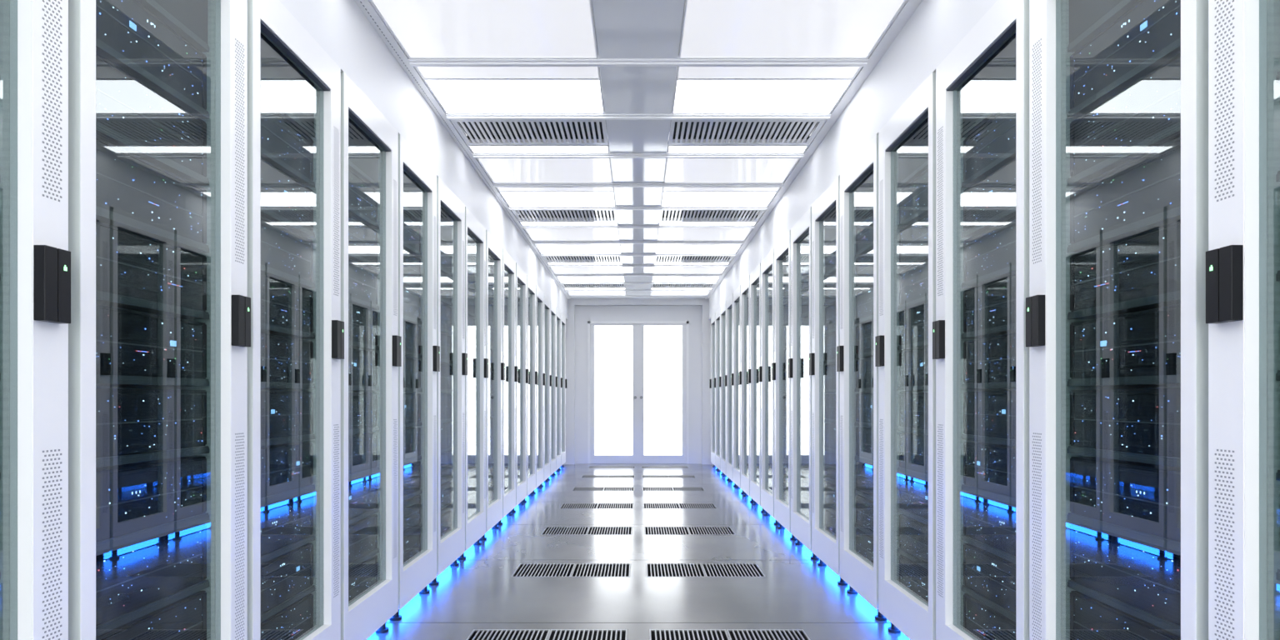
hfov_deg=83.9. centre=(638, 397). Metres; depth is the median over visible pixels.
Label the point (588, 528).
floor vent
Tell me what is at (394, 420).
vent
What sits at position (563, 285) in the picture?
ceiling vent
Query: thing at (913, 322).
server
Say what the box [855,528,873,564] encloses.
server
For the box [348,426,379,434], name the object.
shelf
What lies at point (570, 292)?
ceiling light panel
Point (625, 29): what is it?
ceiling
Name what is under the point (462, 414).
vent
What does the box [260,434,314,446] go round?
shelf
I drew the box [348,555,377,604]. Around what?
server
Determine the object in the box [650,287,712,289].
light strip
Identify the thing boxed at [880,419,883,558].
vent
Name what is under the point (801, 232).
tall cabinet
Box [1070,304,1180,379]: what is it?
server
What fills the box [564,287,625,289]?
light strip
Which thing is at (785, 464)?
server
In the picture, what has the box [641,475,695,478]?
floor vent
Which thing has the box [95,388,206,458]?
server
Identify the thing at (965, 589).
shelf
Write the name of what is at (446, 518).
server
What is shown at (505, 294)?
server
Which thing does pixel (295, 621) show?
server
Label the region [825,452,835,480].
server
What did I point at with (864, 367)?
server
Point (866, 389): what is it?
shelf
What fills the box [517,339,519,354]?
server
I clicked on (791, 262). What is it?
vent
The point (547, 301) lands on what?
tall cabinet
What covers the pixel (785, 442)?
server
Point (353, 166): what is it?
shelf
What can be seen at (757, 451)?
server
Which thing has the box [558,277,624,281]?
diffuser
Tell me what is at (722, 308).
tall cabinet
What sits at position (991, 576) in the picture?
server
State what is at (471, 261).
shelf
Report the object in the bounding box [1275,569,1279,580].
shelf
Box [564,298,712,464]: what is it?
wall
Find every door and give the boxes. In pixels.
[590,323,638,463]
[638,323,686,463]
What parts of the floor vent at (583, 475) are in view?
grille plate, grille plate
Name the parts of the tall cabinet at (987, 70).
door handle, mounting rail, blanking panel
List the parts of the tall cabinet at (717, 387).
door, glass pane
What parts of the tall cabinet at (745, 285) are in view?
door handle, door, mounting rail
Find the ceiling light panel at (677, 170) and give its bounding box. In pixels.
[663,151,799,183]
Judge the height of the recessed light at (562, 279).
0.032 m
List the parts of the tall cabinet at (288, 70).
blanking panel, mounting rail, door handle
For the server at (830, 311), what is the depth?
4.12 m
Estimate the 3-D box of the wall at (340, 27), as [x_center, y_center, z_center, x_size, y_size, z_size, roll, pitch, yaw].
[-1.066,-1.353,4.010,0.028,0.380,13.220,0,0,0]
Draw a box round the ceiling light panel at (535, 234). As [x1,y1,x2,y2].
[524,228,619,240]
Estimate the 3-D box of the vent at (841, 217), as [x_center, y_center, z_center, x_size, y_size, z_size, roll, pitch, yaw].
[1.050,-0.645,3.675,0.001,0.581,0.042,0,0,0]
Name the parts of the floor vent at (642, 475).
grille plate, grille plate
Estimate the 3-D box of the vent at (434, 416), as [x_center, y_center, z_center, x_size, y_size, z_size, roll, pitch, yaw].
[-1.050,0.392,3.675,0.001,0.596,0.042,0,0,0]
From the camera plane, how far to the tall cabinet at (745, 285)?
7.23 m
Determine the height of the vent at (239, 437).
0.596 m
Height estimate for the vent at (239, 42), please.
0.581 m
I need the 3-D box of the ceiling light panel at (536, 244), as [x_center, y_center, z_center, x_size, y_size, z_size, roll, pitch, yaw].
[-0.585,-1.487,6.819,0.821,0.032,0.142,0,0,0]
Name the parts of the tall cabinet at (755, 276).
door handle, door, mounting rail, blanking panel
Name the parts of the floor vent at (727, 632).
grille plate, grille plate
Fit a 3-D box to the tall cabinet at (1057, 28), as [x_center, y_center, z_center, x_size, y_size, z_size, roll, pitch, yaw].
[1.459,-0.081,1.626,0.862,2.162,0.599,0,0,0]
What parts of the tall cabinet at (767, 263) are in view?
door handle, door, mounting rail, blanking panel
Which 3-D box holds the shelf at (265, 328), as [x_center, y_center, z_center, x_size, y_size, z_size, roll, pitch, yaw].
[-1.333,-0.210,2.207,0.458,0.018,0.450,0,0,0]
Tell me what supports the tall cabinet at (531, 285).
on the floor
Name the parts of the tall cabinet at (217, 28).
mounting rail, blanking panel, door handle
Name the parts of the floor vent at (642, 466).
grille plate, grille plate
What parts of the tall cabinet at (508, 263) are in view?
blanking panel, mounting rail, door, door handle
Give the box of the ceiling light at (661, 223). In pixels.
[660,222,754,224]
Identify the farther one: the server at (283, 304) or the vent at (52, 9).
the server at (283, 304)
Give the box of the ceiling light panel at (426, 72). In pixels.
[415,58,600,79]
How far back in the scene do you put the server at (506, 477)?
5.96 m
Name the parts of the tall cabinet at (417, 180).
blanking panel, mounting rail, door handle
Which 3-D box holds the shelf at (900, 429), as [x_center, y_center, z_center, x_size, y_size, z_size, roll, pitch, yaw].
[1.333,0.134,2.807,0.458,0.018,0.450,0,0,0]
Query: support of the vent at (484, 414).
attached to the tall cabinet at (475, 232)
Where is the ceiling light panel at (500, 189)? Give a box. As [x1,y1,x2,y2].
[496,187,614,191]
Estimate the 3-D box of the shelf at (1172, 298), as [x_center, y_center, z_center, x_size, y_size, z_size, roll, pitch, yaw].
[1.333,-0.210,1.607,0.458,0.018,0.450,0,0,0]
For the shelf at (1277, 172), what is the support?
attached to the tall cabinet at (1242, 256)
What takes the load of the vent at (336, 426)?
attached to the tall cabinet at (288, 70)
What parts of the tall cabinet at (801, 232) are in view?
door handle, door, mounting rail, blanking panel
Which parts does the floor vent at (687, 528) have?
grille plate, grille plate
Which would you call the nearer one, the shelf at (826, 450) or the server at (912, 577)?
the server at (912, 577)
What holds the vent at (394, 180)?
attached to the tall cabinet at (369, 142)
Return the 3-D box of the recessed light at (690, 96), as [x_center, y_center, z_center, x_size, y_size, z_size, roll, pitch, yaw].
[0.585,-1.487,3.492,0.821,0.032,0.400,0,0,0]
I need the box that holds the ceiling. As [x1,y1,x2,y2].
[457,0,819,299]
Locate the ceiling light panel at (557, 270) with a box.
[550,266,623,274]
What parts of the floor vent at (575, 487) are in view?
grille plate, grille plate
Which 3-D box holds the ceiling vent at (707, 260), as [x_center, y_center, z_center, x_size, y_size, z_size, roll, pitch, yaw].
[0.585,-1.482,7.558,0.821,0.023,0.381,0,0,0]
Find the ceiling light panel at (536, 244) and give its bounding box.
[534,243,619,245]
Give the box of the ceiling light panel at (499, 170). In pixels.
[476,151,613,183]
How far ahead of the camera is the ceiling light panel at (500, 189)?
5.04 m
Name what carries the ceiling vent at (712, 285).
in the ceiling
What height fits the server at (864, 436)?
0.144 m
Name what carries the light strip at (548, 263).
attached to the ceiling
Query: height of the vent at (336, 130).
0.581 m
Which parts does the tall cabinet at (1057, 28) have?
door handle, blanking panel, mounting rail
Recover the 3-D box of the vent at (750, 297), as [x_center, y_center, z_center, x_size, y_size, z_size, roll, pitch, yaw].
[1.050,-0.645,6.675,0.001,0.581,0.042,0,0,0]
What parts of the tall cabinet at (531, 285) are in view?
mounting rail, door, door handle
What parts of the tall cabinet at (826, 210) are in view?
door handle, door, mounting rail, blanking panel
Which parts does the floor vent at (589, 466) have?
grille plate, grille plate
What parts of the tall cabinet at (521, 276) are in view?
blanking panel, mounting rail, door, door handle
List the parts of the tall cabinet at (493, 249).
blanking panel, mounting rail, door, door handle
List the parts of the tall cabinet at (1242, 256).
door handle, mounting rail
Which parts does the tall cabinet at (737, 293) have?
door handle, door, glass pane, mounting rail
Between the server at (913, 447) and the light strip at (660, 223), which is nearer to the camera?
the server at (913, 447)
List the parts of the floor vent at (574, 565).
grille plate, grille plate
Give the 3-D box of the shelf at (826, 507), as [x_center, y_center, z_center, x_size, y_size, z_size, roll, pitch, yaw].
[1.333,0.650,4.007,0.458,0.018,0.450,0,0,0]
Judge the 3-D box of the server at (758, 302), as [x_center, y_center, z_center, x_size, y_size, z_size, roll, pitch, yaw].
[1.320,-0.807,6.407,0.424,0.144,0.444,0,0,0]
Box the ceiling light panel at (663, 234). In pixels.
[656,228,752,240]
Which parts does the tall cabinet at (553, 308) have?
glass pane, door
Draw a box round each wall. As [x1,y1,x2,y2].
[279,0,567,319]
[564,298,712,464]
[709,0,997,319]
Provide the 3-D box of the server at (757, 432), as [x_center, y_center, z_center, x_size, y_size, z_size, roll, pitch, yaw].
[1.320,0.397,6.407,0.424,0.144,0.444,0,0,0]
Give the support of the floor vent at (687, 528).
in the floor
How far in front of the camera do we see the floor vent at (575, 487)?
7.87 m
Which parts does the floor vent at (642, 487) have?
grille plate, grille plate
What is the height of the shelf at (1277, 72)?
0.018 m
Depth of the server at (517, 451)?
6.60 m
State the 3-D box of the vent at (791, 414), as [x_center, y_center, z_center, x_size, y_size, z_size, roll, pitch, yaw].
[1.050,0.392,4.875,0.001,0.596,0.042,0,0,0]
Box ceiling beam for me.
[408,59,868,66]
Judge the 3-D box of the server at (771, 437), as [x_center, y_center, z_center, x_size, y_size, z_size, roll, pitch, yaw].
[1.320,0.397,5.807,0.424,0.144,0.444,0,0,0]
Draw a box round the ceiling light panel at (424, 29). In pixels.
[370,0,598,59]
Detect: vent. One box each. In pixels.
[42,0,61,201]
[42,449,61,639]
[235,38,244,264]
[235,432,244,639]
[334,128,339,295]
[334,424,339,595]
[393,179,396,314]
[393,419,396,558]
[434,216,435,329]
[434,415,435,530]
[450,120,608,144]
[462,241,464,338]
[462,414,464,512]
[466,629,627,639]
[484,261,485,344]
[484,414,485,497]
[511,210,617,221]
[511,563,630,576]
[515,292,515,354]
[515,408,515,478]
[525,297,526,359]
[540,526,632,534]
[542,255,622,262]
[560,503,633,508]
[561,284,624,287]
[572,486,634,490]
[580,475,634,478]
[588,465,634,468]
[641,465,688,468]
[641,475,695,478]
[642,486,704,490]
[643,503,716,508]
[644,526,735,534]
[645,563,764,576]
[649,629,809,639]
[651,284,714,287]
[654,255,734,262]
[659,210,764,221]
[668,120,825,144]
[750,297,750,359]
[760,292,761,354]
[760,408,761,478]
[790,261,792,344]
[790,414,792,497]
[812,241,814,338]
[812,414,814,512]
[840,216,842,329]
[840,415,842,530]
[880,179,883,314]
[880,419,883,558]
[937,128,942,295]
[937,424,942,595]
[1032,38,1041,264]
[1032,432,1041,639]
[1215,0,1234,201]
[1215,449,1234,639]
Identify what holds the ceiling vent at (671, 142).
in the ceiling
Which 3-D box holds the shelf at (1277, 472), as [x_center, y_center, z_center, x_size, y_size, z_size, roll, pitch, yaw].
[1.333,0.134,1.007,0.458,0.018,0.450,0,0,0]
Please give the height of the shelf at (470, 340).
0.018 m
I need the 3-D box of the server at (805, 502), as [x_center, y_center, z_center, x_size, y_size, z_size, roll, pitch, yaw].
[1.320,0.741,4.607,0.424,0.144,0.444,0,0,0]
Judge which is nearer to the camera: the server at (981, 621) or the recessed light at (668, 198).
the server at (981, 621)
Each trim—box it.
[354,0,570,299]
[445,114,830,119]
[472,153,804,158]
[492,183,784,187]
[508,206,768,209]
[521,225,754,228]
[531,240,744,243]
[540,254,735,255]
[548,265,728,266]
[554,274,722,275]
[560,282,716,284]
[565,289,711,290]
[569,295,707,297]
[587,320,689,464]
[705,0,922,299]
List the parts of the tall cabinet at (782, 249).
door handle, door, mounting rail, blanking panel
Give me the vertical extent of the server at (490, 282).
0.144 m
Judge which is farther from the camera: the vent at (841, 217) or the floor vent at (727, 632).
the vent at (841, 217)
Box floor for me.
[366,463,909,639]
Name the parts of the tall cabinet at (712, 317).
door handle, door, glass pane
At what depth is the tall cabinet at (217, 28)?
1.75 m
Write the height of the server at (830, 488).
0.144 m
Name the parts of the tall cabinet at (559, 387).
glass pane, door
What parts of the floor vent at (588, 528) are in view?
grille plate, grille plate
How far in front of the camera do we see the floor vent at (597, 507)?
6.59 m
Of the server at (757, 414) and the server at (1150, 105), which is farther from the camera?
the server at (757, 414)
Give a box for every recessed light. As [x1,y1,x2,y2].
[423,79,604,114]
[499,191,615,206]
[535,244,621,254]
[556,276,624,282]
[651,276,719,282]
[655,244,740,254]
[660,191,777,206]
[671,79,853,114]
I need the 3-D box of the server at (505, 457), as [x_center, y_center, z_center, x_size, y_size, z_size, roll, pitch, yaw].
[-1.320,0.569,5.807,0.424,0.144,0.444,0,0,0]
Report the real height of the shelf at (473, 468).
0.018 m
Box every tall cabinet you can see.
[0,0,70,639]
[68,0,250,639]
[247,0,344,639]
[340,72,401,639]
[390,134,439,620]
[429,176,467,585]
[457,207,488,559]
[479,230,504,539]
[496,248,518,524]
[510,263,529,512]
[522,275,537,502]
[532,285,545,494]
[540,294,551,486]
[547,300,557,479]
[553,307,562,474]
[558,313,567,469]
[709,313,718,469]
[714,307,723,474]
[719,300,729,479]
[725,294,736,486]
[730,285,744,494]
[739,275,754,502]
[747,263,765,512]
[758,248,779,524]
[771,230,797,539]
[788,207,819,559]
[809,176,847,585]
[836,134,886,620]
[875,72,935,639]
[932,0,1029,639]
[1025,0,1208,639]
[1205,0,1279,639]
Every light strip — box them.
[468,145,609,153]
[520,221,618,225]
[547,262,622,264]
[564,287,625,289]
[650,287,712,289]
[654,262,729,264]
[658,221,756,225]
[667,145,808,153]
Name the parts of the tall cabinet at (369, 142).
blanking panel, mounting rail, door handle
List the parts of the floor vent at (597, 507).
grille plate, grille plate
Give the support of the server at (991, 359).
in the tall cabinet at (987, 70)
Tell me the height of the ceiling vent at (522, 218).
0.023 m
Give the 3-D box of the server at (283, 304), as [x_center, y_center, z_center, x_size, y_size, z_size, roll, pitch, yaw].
[-1.320,-0.291,2.207,0.424,0.144,0.444,0,0,0]
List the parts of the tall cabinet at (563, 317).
glass pane, door, door handle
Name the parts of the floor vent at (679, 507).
grille plate, grille plate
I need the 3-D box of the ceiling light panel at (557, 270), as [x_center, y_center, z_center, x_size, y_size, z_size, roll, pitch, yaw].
[-0.585,-1.487,8.220,0.821,0.032,0.544,0,0,0]
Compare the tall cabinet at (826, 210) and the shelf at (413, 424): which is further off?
the tall cabinet at (826, 210)
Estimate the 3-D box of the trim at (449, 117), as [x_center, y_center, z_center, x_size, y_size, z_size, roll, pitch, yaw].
[0.000,-1.464,3.720,2.002,0.018,0.052,0,0,0]
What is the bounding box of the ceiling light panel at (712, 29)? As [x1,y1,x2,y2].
[678,0,906,59]
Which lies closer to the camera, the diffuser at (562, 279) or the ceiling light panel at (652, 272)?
the ceiling light panel at (652, 272)
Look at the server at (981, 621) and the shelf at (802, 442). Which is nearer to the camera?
the server at (981, 621)
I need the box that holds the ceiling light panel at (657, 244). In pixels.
[656,243,742,245]
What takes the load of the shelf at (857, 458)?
attached to the tall cabinet at (859, 180)
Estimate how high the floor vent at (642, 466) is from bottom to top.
0.005 m
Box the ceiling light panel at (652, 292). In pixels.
[650,290,709,295]
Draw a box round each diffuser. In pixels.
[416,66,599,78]
[521,222,616,224]
[535,243,619,244]
[548,262,621,264]
[557,275,623,276]
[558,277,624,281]
[565,288,624,289]
[651,288,710,289]
[653,275,719,276]
[655,262,728,264]
[677,66,859,78]
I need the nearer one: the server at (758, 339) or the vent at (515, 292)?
the vent at (515, 292)
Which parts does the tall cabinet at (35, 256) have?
mounting rail, door handle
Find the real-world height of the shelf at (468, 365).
0.018 m
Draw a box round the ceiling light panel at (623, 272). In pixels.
[556,272,624,276]
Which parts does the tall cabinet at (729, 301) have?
door, glass pane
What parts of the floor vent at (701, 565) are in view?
grille plate, grille plate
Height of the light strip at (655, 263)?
0.032 m
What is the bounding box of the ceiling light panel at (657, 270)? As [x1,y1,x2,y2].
[653,266,726,274]
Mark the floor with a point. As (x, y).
(482, 592)
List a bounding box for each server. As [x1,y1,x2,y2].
[95,220,206,311]
[95,304,206,379]
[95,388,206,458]
[95,456,206,541]
[95,524,206,625]
[95,590,206,639]
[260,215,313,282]
[260,274,313,332]
[260,332,313,383]
[260,390,313,439]
[260,442,313,498]
[260,543,313,614]
[260,593,313,639]
[348,347,377,386]
[348,392,377,429]
[348,433,377,474]
[348,474,377,519]
[348,514,377,564]
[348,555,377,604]
[403,320,420,354]
[403,357,420,388]
[403,393,420,424]
[403,427,420,459]
[403,528,420,564]
[440,241,451,273]
[440,452,451,480]
[440,480,451,510]
[440,510,451,538]
[467,262,474,288]
[467,495,474,519]
[488,279,493,300]
[488,462,493,483]
[488,485,493,504]
[504,291,507,309]
[504,312,507,330]
[504,455,507,474]
[504,476,507,492]
[517,302,519,318]
[517,320,519,336]
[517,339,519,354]
[517,376,519,392]
[517,395,519,410]
[517,414,519,429]
[517,432,519,448]
[517,450,519,466]
[517,469,519,483]
[757,302,759,318]
[757,320,759,336]
[757,339,759,354]
[757,376,759,392]
[757,395,759,410]
[757,414,759,429]
[757,432,759,448]
[757,450,759,466]
[757,469,759,483]
[769,435,772,454]
[769,455,772,474]
[783,395,788,414]
[783,440,788,460]
[783,462,788,483]
[783,485,788,504]
[801,445,809,469]
[801,495,809,519]
[825,302,835,330]
[825,423,835,449]
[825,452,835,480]
[825,480,835,510]
[825,510,835,538]
[855,320,873,354]
[855,357,873,388]
[855,393,873,424]
[855,427,873,459]
[855,495,873,532]
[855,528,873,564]
[899,302,928,345]
[899,347,928,386]
[899,392,928,429]
[899,433,928,474]
[899,514,928,564]
[899,555,928,604]
[963,274,1015,332]
[963,332,1015,383]
[963,390,1015,439]
[963,442,1015,498]
[963,543,1015,614]
[963,593,1015,639]
[1070,0,1180,109]
[1070,52,1180,177]
[1070,136,1180,244]
[1070,220,1180,311]
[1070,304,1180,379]
[1070,388,1180,458]
[1070,456,1180,541]
[1070,524,1180,625]
[1070,590,1180,639]
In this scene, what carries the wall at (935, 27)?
attached to the wall at (579, 311)
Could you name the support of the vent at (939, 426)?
attached to the tall cabinet at (987, 70)
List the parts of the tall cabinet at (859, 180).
door handle, mounting rail, blanking panel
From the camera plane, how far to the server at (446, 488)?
4.12 m
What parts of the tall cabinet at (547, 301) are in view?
glass pane, door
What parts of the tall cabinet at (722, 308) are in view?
door, glass pane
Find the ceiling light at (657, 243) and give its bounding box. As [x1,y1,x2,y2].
[657,243,741,244]
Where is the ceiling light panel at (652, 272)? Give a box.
[652,272,719,276]
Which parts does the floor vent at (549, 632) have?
grille plate, grille plate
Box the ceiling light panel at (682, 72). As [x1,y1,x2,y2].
[675,58,861,79]
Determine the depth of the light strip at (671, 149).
4.23 m
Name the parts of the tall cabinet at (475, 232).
blanking panel, mounting rail, door, door handle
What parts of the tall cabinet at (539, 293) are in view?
mounting rail, glass pane, door, door handle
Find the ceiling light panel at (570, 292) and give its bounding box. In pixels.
[566,290,626,295]
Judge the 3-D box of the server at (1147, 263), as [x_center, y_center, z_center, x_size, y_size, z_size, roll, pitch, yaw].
[1.320,-0.291,1.607,0.424,0.144,0.444,0,0,0]
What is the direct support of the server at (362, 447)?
in the tall cabinet at (369, 142)
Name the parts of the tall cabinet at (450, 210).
blanking panel, mounting rail, door, door handle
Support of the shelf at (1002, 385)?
attached to the tall cabinet at (987, 70)
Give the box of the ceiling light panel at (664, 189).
[662,187,779,191]
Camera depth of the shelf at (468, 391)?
4.70 m
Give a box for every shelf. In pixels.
[95,290,209,319]
[95,374,209,385]
[95,445,209,467]
[95,580,209,636]
[260,322,314,338]
[260,381,314,389]
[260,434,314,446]
[260,535,314,564]
[260,585,314,622]
[348,160,379,189]
[348,340,379,349]
[348,385,379,390]
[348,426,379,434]
[403,421,421,427]
[440,266,452,276]
[440,476,452,484]
[440,505,452,514]
[467,257,475,266]
[467,337,475,342]
[467,364,475,367]
[467,390,475,393]
[467,415,475,419]
[467,441,475,445]
[467,466,475,472]
[800,337,809,342]
[800,364,809,367]
[800,390,809,393]
[800,415,809,419]
[800,441,809,445]
[800,466,809,472]
[824,266,835,276]
[824,358,835,363]
[824,447,835,453]
[824,476,835,484]
[824,505,835,514]
[855,350,873,358]
[855,387,873,391]
[855,455,873,464]
[855,523,873,537]
[897,205,928,229]
[897,340,928,349]
[897,385,928,390]
[897,426,928,434]
[897,507,928,524]
[897,548,928,569]
[961,322,1015,338]
[961,381,1015,389]
[961,434,1015,446]
[961,484,1015,504]
[961,535,1015,564]
[961,585,1015,622]
[1067,290,1180,319]
[1067,374,1180,385]
[1067,445,1180,467]
[1067,580,1180,636]
[1275,70,1279,82]
[1275,170,1279,181]
[1275,270,1279,281]
[1275,370,1279,380]
[1275,470,1279,480]
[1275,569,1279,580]
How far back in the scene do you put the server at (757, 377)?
6.62 m
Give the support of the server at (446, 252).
in the tall cabinet at (450, 210)

